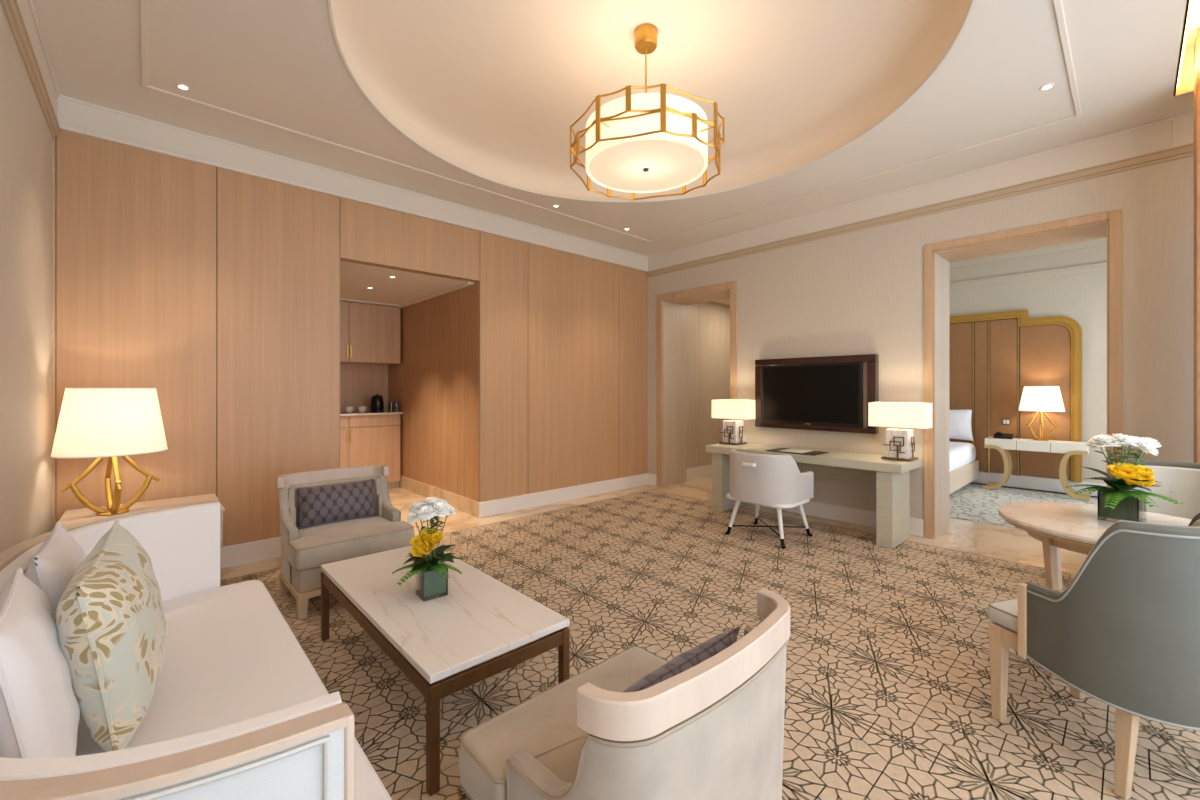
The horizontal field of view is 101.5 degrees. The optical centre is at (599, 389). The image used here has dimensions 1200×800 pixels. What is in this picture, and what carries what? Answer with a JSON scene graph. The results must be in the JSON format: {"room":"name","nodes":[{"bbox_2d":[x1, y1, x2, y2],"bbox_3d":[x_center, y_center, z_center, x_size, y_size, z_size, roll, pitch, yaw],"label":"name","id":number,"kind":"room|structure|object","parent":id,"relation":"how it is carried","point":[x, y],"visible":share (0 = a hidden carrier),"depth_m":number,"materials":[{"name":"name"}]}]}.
{"room":"hotel room","nodes":[
{"label":"hotel room","id":0,"kind":"room"},
{"bbox_2d":[0,1,52,552],"bbox_3d":[-1.832,-0.326,1.231,0.100,3.452,5.614,0,0,-43],"label":"wall","id":1,"kind":"structure","parent":0,"point":[26,140],"depth_m":2.49,"materials":[{"name":"paint"}]},
{"bbox_2d":[0,0,59,138],"bbox_3d":[-1.891,-1.690,1.394,0.034,0.080,5.014,0,0,-43],"label":"trim","id":2,"kind":"structure","parent":1,"relation":"attached to","point":[11,8],"depth_m":2.50,"materials":[{"name":"beige paint"}]},
{"bbox_2d":[17,0,59,117],"bbox_3d":[-1.887,-1.841,1.391,0.034,0.222,5.004,0,0,-43],"label":"crown molding","id":3,"kind":"structure","parent":1,"relation":"attached to","point":[26,7],"depth_m":2.70,"materials":[{"name":"beige paint"}]},
{"bbox_2d":[53,139,55,528],"bbox_3d":[-3.606,-0.165,3.237,0.012,3.130,0.020,0,0,-43],"label":"trim","id":4,"kind":"structure","parent":1,"relation":"attached to","point":[54,140],"depth_m":3.23,"materials":[{"name":"brown wood"}]},
{"bbox_2d":[56,129,647,546],"bbox_3d":[-1.533,-0.276,5.244,6.181,3.352,0.120,0,0,-43],"label":"wall","id":5,"kind":"structure","parent":0,"point":[215,290],"depth_m":4.04,"materials":[{"name":"brown wood"}]},
{"bbox_2d":[57,94,648,271],"bbox_3d":[-1.444,-1.841,5.222,5.881,0.222,0.034,0,0,-43],"label":"crown molding","id":6,"kind":"structure","parent":5,"relation":"attached to","point":[74,115],"depth_m":4.17,"materials":[{"name":"beige paint"}]},
{"bbox_2d":[340,257,479,501],"bbox_3d":[-1.870,0.104,4.936,1.400,2.592,0.116,0,0,-43],"label":"trim","id":7,"kind":"structure","parent":5,"relation":"attached to","point":[476,282],"depth_m":5.40,"materials":[{"name":"brown wood"}]},
{"bbox_2d":[220,473,648,568],"bbox_3d":[-1.456,1.317,5.234,5.881,0.165,0.040,0,0,-43],"label":"baseboard","id":8,"kind":"structure","parent":5,"relation":"attached to","point":[250,552],"depth_m":5.62,"materials":[{"name":"white paint"}]},
{"bbox_2d":[340,363,387,411],"bbox_3d":[-3.980,-0.046,6.764,2.223,2.892,0.100,0,0,-43],"label":"wall","id":9,"kind":"structure","parent":0,"point":[359,383],"depth_m":7.15,"materials":[{"name":"brown wood"}]},
{"bbox_2d":[340,301,399,364],"bbox_3d":[-3.745,-0.767,6.503,1.975,0.795,0.582,0,0,-43],"label":"upper cabinet","id":10,"kind":"object","parent":9,"relation":"attached to","point":[369,333],"visible":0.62,"depth_m":6.70,"materials":[{"name":"brown wood"}]},
{"bbox_2d":[340,261,473,307],"bbox_3d":[-3.075,-1.232,5.782,2.223,0.120,2.771,0,0,-43],"label":"ceiling","id":11,"kind":"structure","parent":0,"point":[408,288],"depth_m":5.62,"materials":[{"name":"beige paint"}]},
{"bbox_2d":[388,285,473,499],"bbox_3d":[-2.295,-0.046,6.502,0.100,2.892,2.771,0,0,-43],"label":"wall","id":12,"kind":"structure","parent":0,"point":[432,384],"depth_m":6.13,"materials":[{"name":"brown wood"}]},
{"bbox_2d":[399,475,478,517],"bbox_3d":[-2.096,1.317,6.199,0.020,0.165,2.286,0,0,-43],"label":"baseboard","id":13,"kind":"structure","parent":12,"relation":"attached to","point":[461,503],"depth_m":6.00,"materials":[{"name":"wood"}]},
{"bbox_2d":[32,0,1199,255],"bbox_3d":[0.407,-2.175,3.215,5.981,0.447,5.694,0,0,-43],"label":"ceiling","id":14,"kind":"structure","parent":0,"point":[277,62],"depth_m":3.42,"materials":[{"name":"beige paint"}]},
{"bbox_2d":[176,83,189,90],"bbox_3d":[-2.688,-1.949,3.159,0.074,0.006,0.074,0,0,-43],"label":"recessed light","id":15,"kind":"object","parent":14,"relation":"in","point":[179,85],"visible":1,"depth_m":3.16,"materials":[{"name":"beige"}]},
{"bbox_2d":[140,0,1081,241],"bbox_3d":[0.241,-1.945,3.308,4.900,0.014,4.065,0,0,-43],"label":"trim","id":16,"kind":"structure","parent":14,"relation":"attached to","point":[1058,7],"depth_m":3.54,"materials":[{"name":"beige paint"}]},
{"bbox_2d":[570,24,723,199],"bbox_3d":[0.308,-1.940,3.286,1.014,0.950,1.014,0,0,-43],"label":"chandelier","id":17,"kind":"object","parent":14,"relation":"hanging from","point":[645,142],"visible":1,"depth_m":3.05,"materials":[{"name":"gold metal"}]},
{"bbox_2d":[588,140,704,190],"bbox_3d":[0.308,-1.483,3.286,0.772,0.002,0.772,0,0,-43],"label":"diffuser","id":18,"kind":"object","parent":17,"relation":"attached to","point":[618,165],"depth_m":3.23,"materials":[{"name":"white glass"}]},
{"bbox_2d":[328,0,975,202],"bbox_3d":[0.259,-1.965,3.287,3.650,0.038,3.650,0,0,-43],"label":"trim","id":19,"kind":"structure","parent":14,"relation":"attached to","point":[960,30],"depth_m":3.93,"materials":[{"name":"beige paint"}]},
{"bbox_2d":[1040,83,1054,90],"bbox_3d":[2.882,-1.949,3.159,0.074,0.006,0.074,0,0,-43],"label":"recessed light","id":20,"kind":"object","parent":14,"relation":"in","point":[1050,85],"visible":1,"depth_m":3.15,"materials":[{"name":"beige"}]},
{"bbox_2d":[1177,0,1192,87],"bbox_3d":[1.846,-2.017,1.420,5.361,0.050,0.012,0,0,-43],"label":"light","id":21,"kind":"object","parent":14,"relation":"attached to","point":[1190,2],"visible":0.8,"depth_m":2.80,"materials":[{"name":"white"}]},
{"bbox_2d":[220,475,1097,579],"bbox_3d":[0.840,1.450,5.496,10.011,0.100,8.660,0,0,-43],"label":"floor","id":22,"kind":"structure","parent":0,"point":[1006,543],"depth_m":4.97,"materials":[{"name":"stone"}]},
{"bbox_2d":[340,414,399,488],"bbox_3d":[-3.746,0.875,6.504,1.975,1.050,0.580,0,0,-43],"label":"base cabinet","id":23,"kind":"object","parent":22,"relation":"on","point":[365,440],"visible":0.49,"depth_m":6.72,"materials":[{"name":"brown wood"}]},
{"bbox_2d":[340,411,402,415],"bbox_3d":[-3.738,0.336,6.504,2.008,0.028,0.590,0,0,-43],"label":"countertop","id":24,"kind":"structure","parent":23,"relation":"on","point":[366,412],"depth_m":6.75,"materials":[{"name":"beige stone"}]},
{"bbox_2d":[345,407,354,412],"bbox_3d":[-3.432,0.280,6.698,0.115,0.085,0.115,0,0,2],"label":"tea cup","id":25,"kind":"object","parent":24,"relation":"on","point":[347,409],"visible":0.98,"depth_m":6.66,"materials":[{"name":"white ceramic"}]},
{"bbox_2d":[358,406,367,412],"bbox_3d":[-3.310,0.280,6.811,0.115,0.085,0.115,0,0,2],"label":"tea cup","id":26,"kind":"object","parent":24,"relation":"on","point":[361,409],"visible":1,"depth_m":6.78,"materials":[{"name":"white ceramic"}]},
{"bbox_2d":[371,394,383,411],"bbox_3d":[-3.162,0.194,6.961,0.177,0.257,0.189,0,0,-2],"label":"kettle","id":27,"kind":"object","parent":24,"relation":"on","point":[377,403],"visible":0.98,"depth_m":6.88,"materials":[{"name":"black plastic"}]},
{"bbox_2d":[220,490,1199,799],"bbox_3d":[0.368,1.396,3.163,5.430,0.009,4.850,0,0,-43],"label":"carpet","id":28,"kind":"object","parent":22,"relation":"on","point":[888,681],"visible":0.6,"depth_m":2.59,"materials":[{"name":"beige carpet"}]},
{"bbox_2d":[52,493,224,547],"bbox_3d":[-2.995,1.091,3.231,0.770,0.600,0.650,0,0,-43],"label":"side table","id":29,"kind":"object","parent":28,"relation":"on","point":[75,516],"visible":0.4,"depth_m":3.25,"materials":[{"name":"beige wood"}]},
{"bbox_2d":[50,387,167,515],"bbox_3d":[-3.119,0.389,3.136,0.533,0.803,0.533,0,0,37],"label":"table lamp","id":30,"kind":"object","parent":29,"relation":"on","point":[99,423],"visible":1,"depth_m":2.99,"materials":[{"name":"white fabric"}]},
{"bbox_2d":[0,500,391,799],"bbox_3d":[-1.343,0.970,1.476,0.834,0.842,2.215,0,0,-43],"label":"sofa","id":31,"kind":"object","parent":28,"relation":"on","point":[238,709],"visible":0.62,"depth_m":1.40,"materials":[{"name":"beige fabric"}]},
{"bbox_2d":[0,568,79,758],"bbox_3d":[-1.320,0.699,1.137,0.155,0.466,0.483,0,0,-45],"label":"throw pillow","id":32,"kind":"object","parent":31,"relation":"on","point":[40,710],"visible":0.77,"depth_m":1.04,"materials":[{"name":"white fabric"}]},
{"bbox_2d":[25,521,85,614],"bbox_3d":[-1.674,0.692,1.534,0.155,0.480,0.481,0,0,-44],"label":"throw pillow","id":33,"kind":"object","parent":31,"relation":"on","point":[55,563],"visible":0.28,"depth_m":1.41,"materials":[{"name":"white fabric"}]},
{"bbox_2d":[56,520,166,751],"bbox_3d":[-1.341,0.664,1.361,0.202,0.523,0.529,0,0,-34],"label":"throw pillow","id":34,"kind":"object","parent":31,"relation":"on","point":[111,623],"visible":0.98,"depth_m":1.22,"materials":[{"name":"beige fabric"}]},
{"bbox_2d":[76,580,391,799],"bbox_3d":[-1.303,1.021,1.513,0.725,0.165,2.012,0,0,-43],"label":"seat cushion","id":35,"kind":"object","parent":31,"relation":"on","point":[231,655],"depth_m":1.64,"materials":[{"name":"white fabric"}]},
{"bbox_2d":[277,465,414,619],"bbox_3d":[-1.771,0.991,3.401,0.736,0.800,0.672,0,0,-43],"label":"lounge chair","id":36,"kind":"object","parent":28,"relation":"on","point":[304,551],"visible":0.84,"depth_m":3.27,"materials":[{"name":"beige fabric"}]},
{"bbox_2d":[297,479,376,528],"bbox_3d":[-1.869,0.808,3.500,0.504,0.269,0.143,0,0,-43],"label":"lumbar cushion","id":37,"kind":"object","parent":36,"relation":"on","point":[318,505],"visible":1,"depth_m":3.44,"materials":[{"name":"fabric"}]},
{"bbox_2d":[287,516,414,569],"bbox_3d":[-1.744,1.012,3.371,0.736,0.156,0.592,0,0,-43],"label":"seat cushion","id":38,"kind":"object","parent":36,"relation":"on","point":[309,548],"depth_m":3.18,"materials":[{"name":"beige fabric"}]},
{"bbox_2d":[321,546,569,795],"bbox_3d":[-0.843,1.185,2.411,0.614,0.412,1.443,0,0,-43],"label":"coffee table","id":39,"kind":"object","parent":28,"relation":"on","point":[481,618],"visible":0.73,"depth_m":2.07,"materials":[{"name":"white stone"}]},
{"bbox_2d":[415,562,447,601],"bbox_3d":[-0.805,0.909,2.339,0.116,0.135,0.116,0,0,-39],"label":"flower vase","id":40,"kind":"object","parent":39,"relation":"on","point":[430,585],"visible":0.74,"depth_m":2.30,"materials":[{"name":"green glass"}]},
{"bbox_2d":[392,496,461,584],"bbox_3d":[-0.818,0.693,2.335,0.327,0.357,0.311,0,0,-7],"label":"bouquet","id":41,"kind":"object","parent":40,"relation":"in","point":[422,553],"visible":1,"depth_m":2.29,"materials":[{"name":"white plant"}]},
{"bbox_2d":[458,588,789,799],"bbox_3d":[0.093,0.991,1.351,0.736,0.800,0.672,0,0,-43],"label":"lounge chair","id":42,"kind":"object","parent":28,"relation":"on","point":[713,729],"visible":0.91,"depth_m":1.11,"materials":[{"name":"fabric"}]},
{"bbox_2d":[458,647,666,799],"bbox_3d":[0.066,1.012,1.381,0.736,0.156,0.592,0,0,-43],"label":"seat cushion","id":43,"kind":"object","parent":42,"relation":"on","point":[544,726],"depth_m":1.34,"materials":[{"name":"beige fabric"}]},
{"bbox_2d":[623,626,739,691],"bbox_3d":[0.188,0.808,1.249,0.504,0.269,0.143,0,0,-43],"label":"lumbar cushion","id":44,"kind":"object","parent":42,"relation":"on","point":[686,660],"visible":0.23,"depth_m":1.25,"materials":[{"name":"fabric"}]},
{"bbox_2d":[725,449,813,548],"bbox_3d":[1.573,0.986,4.642,0.661,0.810,0.660,0,0,-43],"label":"office chair","id":45,"kind":"object","parent":28,"relation":"on","point":[776,481],"visible":1,"depth_m":4.38,"materials":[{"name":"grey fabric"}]},
{"bbox_2d":[730,449,813,504],"bbox_3d":[1.566,0.798,4.636,0.590,0.435,0.650,0,0,-43],"label":"shell","id":46,"kind":"object","parent":45,"relation":"attached to","point":[760,479],"depth_m":4.38,"materials":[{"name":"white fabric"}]},
{"bbox_2d":[706,443,921,548],"bbox_3d":[2.132,1.020,5.151,0.620,0.742,2.010,0,0,-43],"label":"writing desk","id":47,"kind":"object","parent":28,"relation":"on","point":[891,478],"visible":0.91,"depth_m":4.63,"materials":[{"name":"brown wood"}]},
{"bbox_2d":[712,399,754,444],"bbox_3d":[1.590,0.385,5.856,0.230,0.525,0.474,0,0,-43],"label":"desk lamp","id":48,"kind":"object","parent":47,"relation":"on","point":[733,430],"visible":1,"depth_m":5.77,"materials":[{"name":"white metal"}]},
{"bbox_2d":[765,448,828,455],"bbox_3d":[2.045,0.643,5.098,0.340,0.009,0.520,0,0,-43],"label":"desk pad","id":49,"kind":"object","parent":47,"relation":"on","point":[783,450],"visible":1,"depth_m":5.05,"materials":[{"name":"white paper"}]},
{"bbox_2d":[868,402,932,461],"bbox_3d":[2.787,0.385,4.559,0.230,0.525,0.474,0,0,-43],"label":"desk lamp","id":50,"kind":"object","parent":47,"relation":"on","point":[899,444],"visible":1,"depth_m":4.48,"materials":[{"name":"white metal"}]},
{"bbox_2d":[987,512,1199,799],"bbox_3d":[2.005,0.920,1.884,0.641,0.940,0.637,0,0,-18],"label":"dining chair","id":51,"kind":"object","parent":28,"relation":"on","point":[1124,634],"visible":1,"depth_m":1.67,"materials":[{"name":"grey fabric"}]},
{"bbox_2d":[987,590,1063,632],"bbox_3d":[1.984,0.945,1.951,0.567,0.088,0.497,0,0,-18],"label":"seat cushion","id":52,"kind":"object","parent":51,"relation":"on","point":[1003,615],"depth_m":2.04,"materials":[{"name":"beige fabric"}]},
{"bbox_2d":[998,502,1191,678],"bbox_3d":[2.505,1.019,2.373,0.900,0.745,0.900,0,0,-43],"label":"round table","id":53,"kind":"object","parent":28,"relation":"on","point":[1077,528],"visible":0.42,"depth_m":2.38,"materials":[{"name":"beige wood"}]},
{"bbox_2d":[1098,490,1145,522],"bbox_3d":[2.574,0.576,2.416,0.140,0.140,0.140,0,0,-31],"label":"flower vase","id":54,"kind":"object","parent":53,"relation":"on","point":[1131,508],"visible":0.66,"depth_m":2.38,"materials":[{"name":"clear glass"}]},
{"bbox_2d":[1065,433,1182,508],"bbox_3d":[2.569,0.387,2.408,0.384,0.344,0.414,0,0,31],"label":"bouquet","id":55,"kind":"object","parent":54,"relation":"in","point":[1128,476],"visible":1,"depth_m":2.37,"materials":[{"name":"white plant"}]},
{"bbox_2d":[1128,459,1199,518],"bbox_3d":[3.385,0.920,2.857,0.637,0.940,0.641,0,0,-20],"label":"dining chair","id":56,"kind":"object","parent":28,"relation":"on","point":[1180,481],"visible":0.16,"depth_m":3.03,"materials":[{"name":"beige fabric"}]},
{"bbox_2d":[949,484,1097,528],"bbox_3d":[4.827,1.396,6.087,2.450,0.008,2.800,0,0,-43],"label":"bedroom rug","id":57,"kind":"object","parent":22,"relation":"on","point":[971,502],"visible":0.29,"depth_m":6.14,"materials":[{"name":"carpet"}]},
{"bbox_2d":[949,441,978,493],"bbox_3d":[4.535,1.075,7.169,1.722,0.630,1.326,0,0,-43],"label":"bed","id":58,"kind":"object","parent":57,"relation":"on","point":[963,466],"visible":0.23,"depth_m":6.66,"materials":[{"name":"beige fabric"}]},
{"bbox_2d":[949,410,972,440],"bbox_3d":[5.240,0.525,7.462,0.205,0.463,0.708,0,0,-45],"label":"bed pillow","id":59,"kind":"object","parent":58,"relation":"on","point":[959,420],"visible":0.41,"depth_m":7.26,"materials":[{"name":"white fabric"}]},
{"bbox_2d":[949,441,975,471],"bbox_3d":[4.531,0.925,7.174,1.722,0.330,1.312,0,0,-43],"label":"duvet","id":60,"kind":"object","parent":58,"relation":"on","point":[962,455],"depth_m":6.72,"materials":[{"name":"white fabric"}]},
{"bbox_2d":[983,437,1090,500],"bbox_3d":[5.873,1.037,6.617,0.392,0.703,1.062,0,0,-43],"label":"console","id":61,"kind":"object","parent":57,"relation":"on","point":[1003,446],"visible":0.93,"depth_m":6.48,"materials":[{"name":"beige wood"}]},
{"bbox_2d":[993,431,1012,438],"bbox_3d":[5.639,0.638,6.850,0.139,0.095,0.200,0,0,-43],"label":"phone","id":62,"kind":"object","parent":61,"relation":"on","point":[998,435],"visible":1,"depth_m":6.83,"materials":[{"name":"black plastic"}]},
{"bbox_2d":[1018,386,1064,440],"bbox_3d":[5.941,0.320,6.598,0.473,0.731,0.473,0,0,37],"label":"table lamp","id":63,"kind":"object","parent":61,"relation":"on","point":[1044,399],"visible":1,"depth_m":6.48,"materials":[{"name":"white fabric"}]},
{"bbox_2d":[1194,28,1199,462],"bbox_3d":[3.821,-0.422,3.047,0.241,3.620,0.155,0,0,-43],"label":"curtain","id":64,"kind":"object","parent":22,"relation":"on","point":[1197,39],"visible":0.77,"depth_m":3.03,"materials":[{"name":"fabric"}]},
{"bbox_2d":[712,299,729,304],"bbox_3d":[2.743,-1.500,7.770,2.630,0.100,1.900,0,0,-43],"label":"ceiling","id":65,"kind":"structure","parent":0,"point":[725,301],"depth_m":8.07,"materials":[{"name":"beige paint"}]},
{"bbox_2d":[648,155,1193,519],"bbox_3d":[2.736,-0.276,5.433,0.550,3.352,5.594,0,0,-43],"label":"wall","id":66,"kind":"structure","parent":0,"point":[860,292],"depth_m":4.75,"materials":[{"name":"paint"}]},
{"bbox_2d":[657,280,736,486],"bbox_3d":[1.469,0.018,6.792,0.568,2.765,1.309,0,0,-43],"label":"door frame","id":67,"kind":"structure","parent":66,"relation":"in","point":[671,307],"depth_m":7.09,"materials":[{"name":"brown wood"}]},
{"bbox_2d":[648,474,923,536],"bbox_3d":[2.567,1.317,5.195,0.020,0.165,5.474,0,0,-43],"label":"baseboard","id":68,"kind":"structure","parent":66,"relation":"attached to","point":[857,516],"depth_m":5.18,"materials":[{"name":"white paint"}]},
{"bbox_2d":[755,354,878,433],"bbox_3d":[2.333,0.045,5.401,0.085,0.800,1.325,0,0,-43],"label":"television","id":69,"kind":"object","parent":66,"relation":"attached to","point":[825,393],"visible":1,"depth_m":5.32,"materials":[{"name":"brown plastic"}]},
{"bbox_2d":[648,111,1193,270],"bbox_3d":[2.563,-1.841,5.191,0.032,0.222,5.474,0,0,-43],"label":"crown molding","id":70,"kind":"structure","parent":66,"relation":"attached to","point":[1175,131],"depth_m":4.39,"materials":[{"name":"beige paint"}]},
{"bbox_2d":[648,143,1193,276],"bbox_3d":[2.562,-1.690,5.191,0.034,0.080,5.474,0,0,-43],"label":"trim","id":71,"kind":"structure","parent":66,"relation":"attached to","point":[1187,150],"depth_m":4.39,"materials":[{"name":"beige paint"}]},
{"bbox_2d":[924,209,1121,538],"bbox_3d":[3.712,0.018,4.361,0.568,2.765,1.285,0,0,-43],"label":"door frame","id":72,"kind":"structure","parent":66,"relation":"in","point":[937,256],"depth_m":4.59,"materials":[{"name":"brown wood"}]},
{"bbox_2d":[949,245,1106,483],"bbox_3d":[6.032,-0.350,7.029,0.100,3.500,3.850,0,0,-43],"label":"wall","id":73,"kind":"structure","parent":0,"point":[1081,297],"depth_m":6.63,"materials":[{"name":"paint"}]},
{"bbox_2d":[949,310,1081,481],"bbox_3d":[5.577,0.052,7.386,0.075,2.355,2.409,0,0,-43],"label":"headboard","id":74,"kind":"object","parent":73,"relation":"attached to","point":[983,354],"visible":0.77,"depth_m":7.00,"materials":[{"name":"brown wood"}]},
{"bbox_2d":[1002,419,1009,424],"bbox_3d":[5.863,0.465,7.071,0.010,0.080,0.090,0,0,-43],"label":"wall socket","id":75,"kind":"object","parent":74,"relation":"attached to","point":[1004,421],"depth_m":7.07,"materials":[{"name":"white plastic"}]},
{"bbox_2d":[949,238,1106,289],"bbox_3d":[5.998,-1.785,6.963,0.040,0.470,3.700,0,0,-43],"label":"crown molding","id":76,"kind":"structure","parent":73,"relation":"attached to","point":[1102,241],"depth_m":6.88,"materials":[{"name":"paint"}]},
{"bbox_2d":[972,471,1106,496],"bbox_3d":[6.005,1.312,6.970,0.020,0.175,3.700,0,0,-43],"label":"baseboard","id":77,"kind":"structure","parent":73,"relation":"attached to","point":[1028,482],"depth_m":6.88,"materials":[{"name":"white paint"}]},
{"bbox_3d":[2.133,-0.075,8.431,2.630,2.950,0.100,0,0,-43],"label":"wall","id":78,"kind":"structure","parent":0,"visible":0},
{"bbox_2d":[686,464,711,479],"bbox_3d":[2.136,1.317,8.354,2.530,0.165,0.018,0,0,-43],"label":"baseboard","id":79,"kind":"structure","parent":78,"relation":"attached to","point":[695,472],"depth_m":7.82,"materials":[{"name":"white paint"}]},
{"bbox_2d":[686,302,729,468],"bbox_3d":[1.757,-0.107,8.012,1.350,2.685,0.007,0,0,-43],"label":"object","id":80,"kind":"object","parent":78,"relation":"attached to","point":[707,323],"visible":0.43,"depth_m":7.95,"materials":[{"name":"brown wood"}]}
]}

